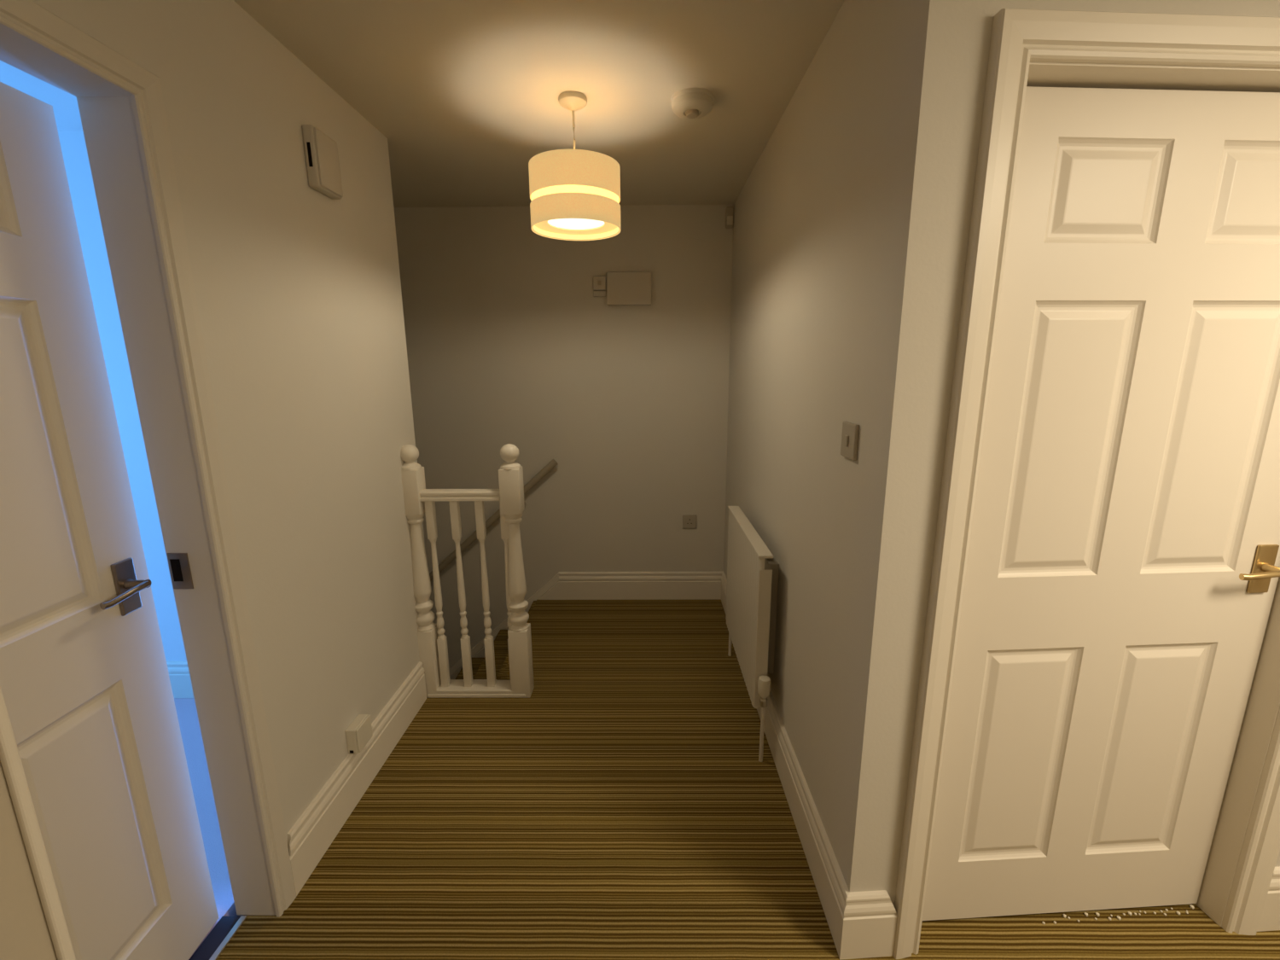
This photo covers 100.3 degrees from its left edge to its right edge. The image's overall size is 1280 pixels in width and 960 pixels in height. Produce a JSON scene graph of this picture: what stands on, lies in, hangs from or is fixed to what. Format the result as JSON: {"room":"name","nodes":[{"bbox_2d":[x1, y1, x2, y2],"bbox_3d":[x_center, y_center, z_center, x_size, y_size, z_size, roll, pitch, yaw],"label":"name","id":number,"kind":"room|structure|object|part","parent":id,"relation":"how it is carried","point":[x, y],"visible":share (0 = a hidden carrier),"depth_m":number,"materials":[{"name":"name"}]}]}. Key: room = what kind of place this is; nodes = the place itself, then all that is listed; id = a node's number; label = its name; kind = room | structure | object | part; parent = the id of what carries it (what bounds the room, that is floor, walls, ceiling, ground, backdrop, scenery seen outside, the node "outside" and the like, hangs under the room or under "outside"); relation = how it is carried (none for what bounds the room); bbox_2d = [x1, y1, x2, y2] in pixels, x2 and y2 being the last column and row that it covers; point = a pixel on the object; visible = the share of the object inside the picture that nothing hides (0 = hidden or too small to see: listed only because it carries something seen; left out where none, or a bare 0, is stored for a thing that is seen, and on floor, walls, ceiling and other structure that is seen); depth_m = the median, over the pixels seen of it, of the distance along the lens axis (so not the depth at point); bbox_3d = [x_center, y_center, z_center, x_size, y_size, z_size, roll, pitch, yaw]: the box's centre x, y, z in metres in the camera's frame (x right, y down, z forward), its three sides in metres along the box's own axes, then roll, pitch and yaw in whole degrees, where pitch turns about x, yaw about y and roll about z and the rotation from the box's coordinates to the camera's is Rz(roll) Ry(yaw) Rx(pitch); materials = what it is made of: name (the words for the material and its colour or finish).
{"room":"upstairs hallway landing","nodes":[
{"label":"upstairs hallway landing","id":0,"kind":"room"},
{"bbox_2d":[0,760,57,959],"bbox_3d":[-0.781,0.401,-0.523,0.467,2.359,2.000,0,12,1],"label":"wall","id":1,"kind":"structure","parent":0,"point":[25,934],"depth_m":0.46,"materials":[{"name":"white paint"}]},
{"bbox_2d":[0,686,75,959],"bbox_3d":[-0.536,0.203,0.448,0.008,2.349,0.010,0,12,1],"label":"trim","id":2,"kind":"structure","parent":1,"relation":"attached to","point":[9,755],"depth_m":0.47,"materials":[{"name":"paint"}]},
{"bbox_2d":[58,130,186,661],"bbox_3d":[-2.351,0.051,1.204,2.477,2.359,2.099,0,12,1],"label":"wall","id":3,"kind":"structure","parent":0,"point":[72,142],"depth_m":2.17,"materials":[{"name":"paint"}]},
{"bbox_2d":[166,661,194,698],"bbox_3d":[-2.337,0.911,2.436,2.476,0.175,0.018,0,12,1],"label":"baseboard","id":4,"kind":"structure","parent":3,"relation":"attached to","point":[178,672],"depth_m":2.42,"materials":[{"name":"white paint"}]},
{"bbox_2d":[174,698,246,959],"bbox_3d":[-2.362,1.255,1.506,2.440,0.119,2.000,0,12,1],"label":"floor","id":5,"kind":"structure","parent":0,"point":[185,707],"depth_m":1.84,"materials":[{"name":"carpet"}]},
{"bbox_2d":[30,0,430,843],"bbox_3d":[-1.063,0.205,0.427,0.111,2.359,3.936,0,12,1],"label":"wall","id":6,"kind":"structure","parent":0,"point":[298,288],"depth_m":1.54,"materials":[{"name":"white paint"}]},
{"bbox_2d":[0,81,218,959],"bbox_3d":[-1.121,0.303,0.883,0.094,1.966,0.774,-1,12,-2],"label":"door","id":7,"kind":"structure","parent":6,"relation":"in","point":[85,685],"depth_m":1.08,"materials":[{"name":"white paint"}]},
{"bbox_3d":[-1.097,0.245,1.143,0.021,0.023,0.104,0,12,1],"label":"lever","id":8,"kind":"part","parent":7,"relation":"part of","materials":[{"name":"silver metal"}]},
{"bbox_2d":[0,0,296,916],"bbox_3d":[-1.050,0.263,0.897,0.130,2.055,0.844,0,12,1],"label":"door frame","id":9,"kind":"structure","parent":6,"relation":"attached to","point":[120,102],"depth_m":1.19,"materials":[{"name":"paint"}]},
{"bbox_3d":[-1.085,0.215,1.262,0.048,0.090,0.003,0,12,1],"label":"strike plate","id":10,"kind":"part","parent":9,"relation":"part of","materials":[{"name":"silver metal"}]},
{"bbox_2d":[301,124,343,199],"bbox_3d":[-0.982,-0.981,1.657,0.040,0.170,0.129,0,12,1],"label":"door chime","id":11,"kind":"object","parent":6,"relation":"attached to","point":[321,151],"visible":1,"depth_m":1.62,"materials":[{"name":"white plastic"}]},
{"bbox_2d":[287,661,426,896],"bbox_3d":[-0.982,0.998,1.956,0.018,0.184,0.932,0,12,1],"label":"baseboard","id":12,"kind":"structure","parent":6,"relation":"attached to","point":[315,830],"depth_m":1.79,"materials":[{"name":"white paint"}]},
{"bbox_2d":[345,714,372,753],"bbox_3d":[-0.971,0.877,1.849,0.042,0.088,0.091,0,12,1],"label":"socket","id":13,"kind":"object","parent":6,"relation":"attached to","point":[358,733],"visible":1,"depth_m":1.82,"materials":[{"name":"white plastic"}]},
{"bbox_2d":[0,0,844,207],"bbox_3d":[-0.299,-1.085,0.668,6.600,0.100,4.945,0,12,1],"label":"ceiling","id":14,"kind":"structure","parent":0,"point":[462,95],"depth_m":1.69,"materials":[{"name":"white paint"}]},
{"bbox_2d":[528,91,620,240],"bbox_3d":[-0.226,-1.087,1.849,0.314,0.417,0.314,0,12,1],"label":"pendant lamp","id":15,"kind":"object","parent":14,"relation":"hanging from","point":[575,194],"visible":1,"depth_m":1.75,"materials":[{"name":"beige fabric"}]},
{"bbox_3d":[-0.226,-1.159,1.834,0.009,0.199,0.008,0,12,1],"label":"cord","id":16,"kind":"part","parent":15,"relation":"part of","materials":[{"name":"white plastic"}]},
{"bbox_2d":[534,218,616,234],"bbox_3d":[-0.225,-0.908,1.887,0.298,0.012,0.298,0,12,1],"label":"diffuser","id":17,"kind":"object","parent":15,"relation":"attached to","point":[560,226],"depth_m":1.93,"materials":[{"name":"plastic"}]},
{"bbox_2d":[670,87,714,119],"bbox_3d":[0.179,-1.270,1.823,0.148,0.053,0.148,0,12,1],"label":"smoke detector","id":18,"kind":"object","parent":14,"relation":"attached to","point":[689,103],"visible":1,"depth_m":1.78,"materials":[{"name":"white plastic"}]},
{"bbox_2d":[393,203,733,668],"bbox_3d":[-0.265,0.928,3.561,6.600,5.059,0.100,0,12,1],"label":"wall","id":19,"kind":"structure","parent":0,"point":[509,339],"depth_m":3.20,"materials":[{"name":"white paint"}]},
{"bbox_2d":[429,459,558,581],"bbox_3d":[-1.473,0.739,3.444,1.961,1.770,0.070,0,12,1],"label":"wall handrail","id":20,"kind":"object","parent":19,"relation":"attached to","point":[553,462],"visible":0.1,"depth_m":3.31,"materials":[{"name":"brown wood"}]},
{"bbox_2d":[449,572,559,679],"bbox_3d":[-2.010,2.088,3.756,3.000,3.045,0.018,0,12,1],"label":"trim","id":21,"kind":"structure","parent":19,"relation":"attached to","point":[550,590],"depth_m":3.48,"materials":[{"name":"white paint"}]},
{"bbox_2d":[593,276,606,296],"bbox_3d":[-0.232,-1.109,3.068,0.076,0.106,0.034,0,12,1],"label":"switch","id":22,"kind":"object","parent":19,"relation":"attached to","point":[599,282],"visible":1,"depth_m":3.06,"materials":[{"name":"plastic"}]},
{"bbox_2d":[606,271,651,305],"bbox_3d":[-0.062,-1.095,3.064,0.254,0.180,0.046,0,12,1],"label":"wall box","id":23,"kind":"object","parent":19,"relation":"attached to","point":[628,288],"visible":1,"depth_m":3.04,"materials":[{"name":"white plastic"}]},
{"bbox_2d":[558,571,723,599],"bbox_3d":[0.010,0.681,3.447,1.057,0.184,0.018,0,12,1],"label":"baseboard","id":24,"kind":"structure","parent":19,"relation":"attached to","point":[573,585],"depth_m":3.44,"materials":[{"name":"white paint"}]},
{"bbox_2d":[682,515,696,528],"bbox_3d":[0.312,0.262,3.362,0.086,0.086,0.010,0,12,1],"label":"wall socket","id":25,"kind":"object","parent":19,"relation":"attached to","point":[689,521],"visible":1,"depth_m":3.36,"materials":[{"name":"plastic"}]},
{"bbox_2d":[725,206,733,228],"bbox_3d":[0.500,-1.465,2.983,0.044,0.110,0.044,0,12,1],"label":"sensor","id":26,"kind":"object","parent":19,"relation":"attached to","point":[730,210],"visible":1,"depth_m":2.97,"materials":[{"name":"plastic"}]},
{"bbox_2d":[215,599,1279,959],"bbox_3d":[0.966,1.316,1.116,4.098,0.120,4.865,0,12,1],"label":"floor","id":27,"kind":"structure","parent":0,"point":[626,807],"depth_m":1.68,"materials":[{"name":"carpet"}]},
{"bbox_2d":[189,915,247,959],"bbox_3d":[-1.111,1.282,1.085,0.068,0.024,0.775,0,12,1],"label":"threshold strip","id":28,"kind":"object","parent":27,"relation":"on","point":[218,938],"visible":1,"depth_m":1.40,"materials":[{"name":"silver metal"}]},
{"bbox_2d":[400,443,534,698],"bbox_3d":[-0.756,0.523,2.385,0.514,1.376,0.104,0,12,1],"label":"balustrade","id":29,"kind":"object","parent":27,"relation":"on","point":[419,500],"visible":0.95,"depth_m":2.35,"materials":[{"name":"white wood"}]},
{"bbox_3d":[-0.969,0.498,2.376,0.089,1.190,0.089,0,12,1],"label":"post","id":30,"kind":"part","parent":29,"relation":"part of","materials":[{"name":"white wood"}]},
{"bbox_3d":[-0.759,0.063,2.284,0.342,0.042,0.060,0,12,1],"label":"rail","id":31,"kind":"part","parent":29,"relation":"part of","materials":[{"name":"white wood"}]},
{"bbox_3d":[-0.752,1.071,2.499,0.466,0.256,0.104,0,12,1],"label":"rail","id":32,"kind":"part","parent":29,"relation":"part of","materials":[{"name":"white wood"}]},
{"bbox_3d":[-0.544,0.497,2.372,0.089,1.190,0.089,0,12,1],"label":"post","id":33,"kind":"part","parent":29,"relation":"part of","materials":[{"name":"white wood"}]},
{"bbox_2d":[1041,904,1194,924],"bbox_3d":[1.300,1.180,1.450,0.447,0.011,0.024,-1,12,-3],"label":"carpet fray","id":34,"kind":"object","parent":27,"relation":"on","point":[1191,906],"visible":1,"depth_m":1.45,"materials":[{"name":"beige carpet"}]},
{"bbox_2d":[723,0,990,901],"bbox_3d":[0.579,-0.169,2.177,0.110,2.359,2.149,0,12,1],"label":"wall","id":35,"kind":"structure","parent":0,"point":[849,226],"depth_m":1.29,"materials":[{"name":"white paint"}]},
{"bbox_2d":[725,506,779,762],"bbox_3d":[0.476,0.593,2.319,0.102,0.811,0.800,0,12,1],"label":"radiator","id":36,"kind":"object","parent":35,"relation":"attached to","point":[752,586],"visible":1,"depth_m":2.07,"materials":[{"name":"metal"}]},
{"bbox_3d":[0.455,0.440,2.651,0.045,0.541,0.005,0,12,1],"label":"panel","id":37,"kind":"part","parent":36,"relation":"part of","materials":[{"name":"metal"}]},
{"bbox_3d":[0.438,0.498,2.301,0.020,0.595,0.710,0,12,1],"label":"panel","id":38,"kind":"part","parent":36,"relation":"part of","materials":[{"name":"metal"}]},
{"bbox_2d":[727,506,773,558],"bbox_3d":[0.449,0.201,2.240,0.053,0.011,0.710,0,12,1],"label":"grille","id":39,"kind":"object","parent":36,"relation":"attached to","point":[758,546],"depth_m":2.14,"materials":[{"name":"metal"}]},
{"bbox_3d":[0.449,0.585,1.957,0.045,0.541,0.005,0,12,1],"label":"panel","id":40,"kind":"part","parent":36,"relation":"part of","materials":[{"name":"metal"}]},
{"bbox_2d":[720,572,897,959],"bbox_3d":[0.581,0.900,2.381,0.139,0.184,2.150,0,12,1],"label":"baseboard","id":41,"kind":"structure","parent":35,"relation":"attached to","point":[862,924],"depth_m":1.43,"materials":[{"name":"white paint"}]},
{"bbox_2d":[840,421,859,460],"bbox_3d":[0.509,-0.096,1.304,0.015,0.086,0.086,0,12,1],"label":"light switch","id":42,"kind":"object","parent":35,"relation":"attached to","point":[850,431],"visible":1,"depth_m":1.29,"materials":[{"name":"plastic"}]},
{"bbox_2d":[891,0,1279,906],"bbox_3d":[1.865,0.015,1.256,2.490,2.359,0.118,-1,12,-3],"label":"wall","id":43,"kind":"structure","parent":0,"point":[1239,8],"depth_m":0.97,"materials":[{"name":"white paint"}]},
{"bbox_2d":[893,8,1279,959],"bbox_3d":[1.119,0.172,1.229,0.974,2.071,0.136,-1,12,-3],"label":"door frame","id":44,"kind":"structure","parent":43,"relation":"attached to","point":[1034,48],"depth_m":1.06,"materials":[{"name":"white paint"}]},
{"bbox_2d":[922,86,1279,920],"bbox_3d":[1.121,0.208,1.239,0.820,1.981,0.094,-1,12,-3],"label":"door","id":45,"kind":"structure","parent":43,"relation":"in","point":[1122,574],"depth_m":1.23,"materials":[{"name":"white paint"}]},
{"bbox_3d":[1.430,0.218,1.222,0.104,0.023,0.021,0,12,0],"label":"lever","id":46,"kind":"part","parent":45,"relation":"part of","materials":[{"name":"gold metal"}]},
{"bbox_2d":[1256,866,1279,931],"bbox_3d":[2.293,1.086,1.434,1.352,0.184,0.018,-1,12,-3],"label":"baseboard","id":47,"kind":"structure","parent":43,"relation":"attached to","point":[1270,919],"depth_m":1.39,"materials":[{"name":"white paint"}]},
{"bbox_3d":[-3.104,3.477,3.560,0.900,0.100,0.983,0,12,1],"label":"floor","id":48,"kind":"structure","parent":0,"visible":0},
{"bbox_2d":[455,600,536,680],"bbox_3d":[-2.009,2.153,3.271,2.694,2.599,0.936,0,12,1],"label":"staircase","id":49,"kind":"structure","parent":48,"relation":"on","point":[501,650],"depth_m":3.24,"materials":[{"name":"carpet"}]}
]}

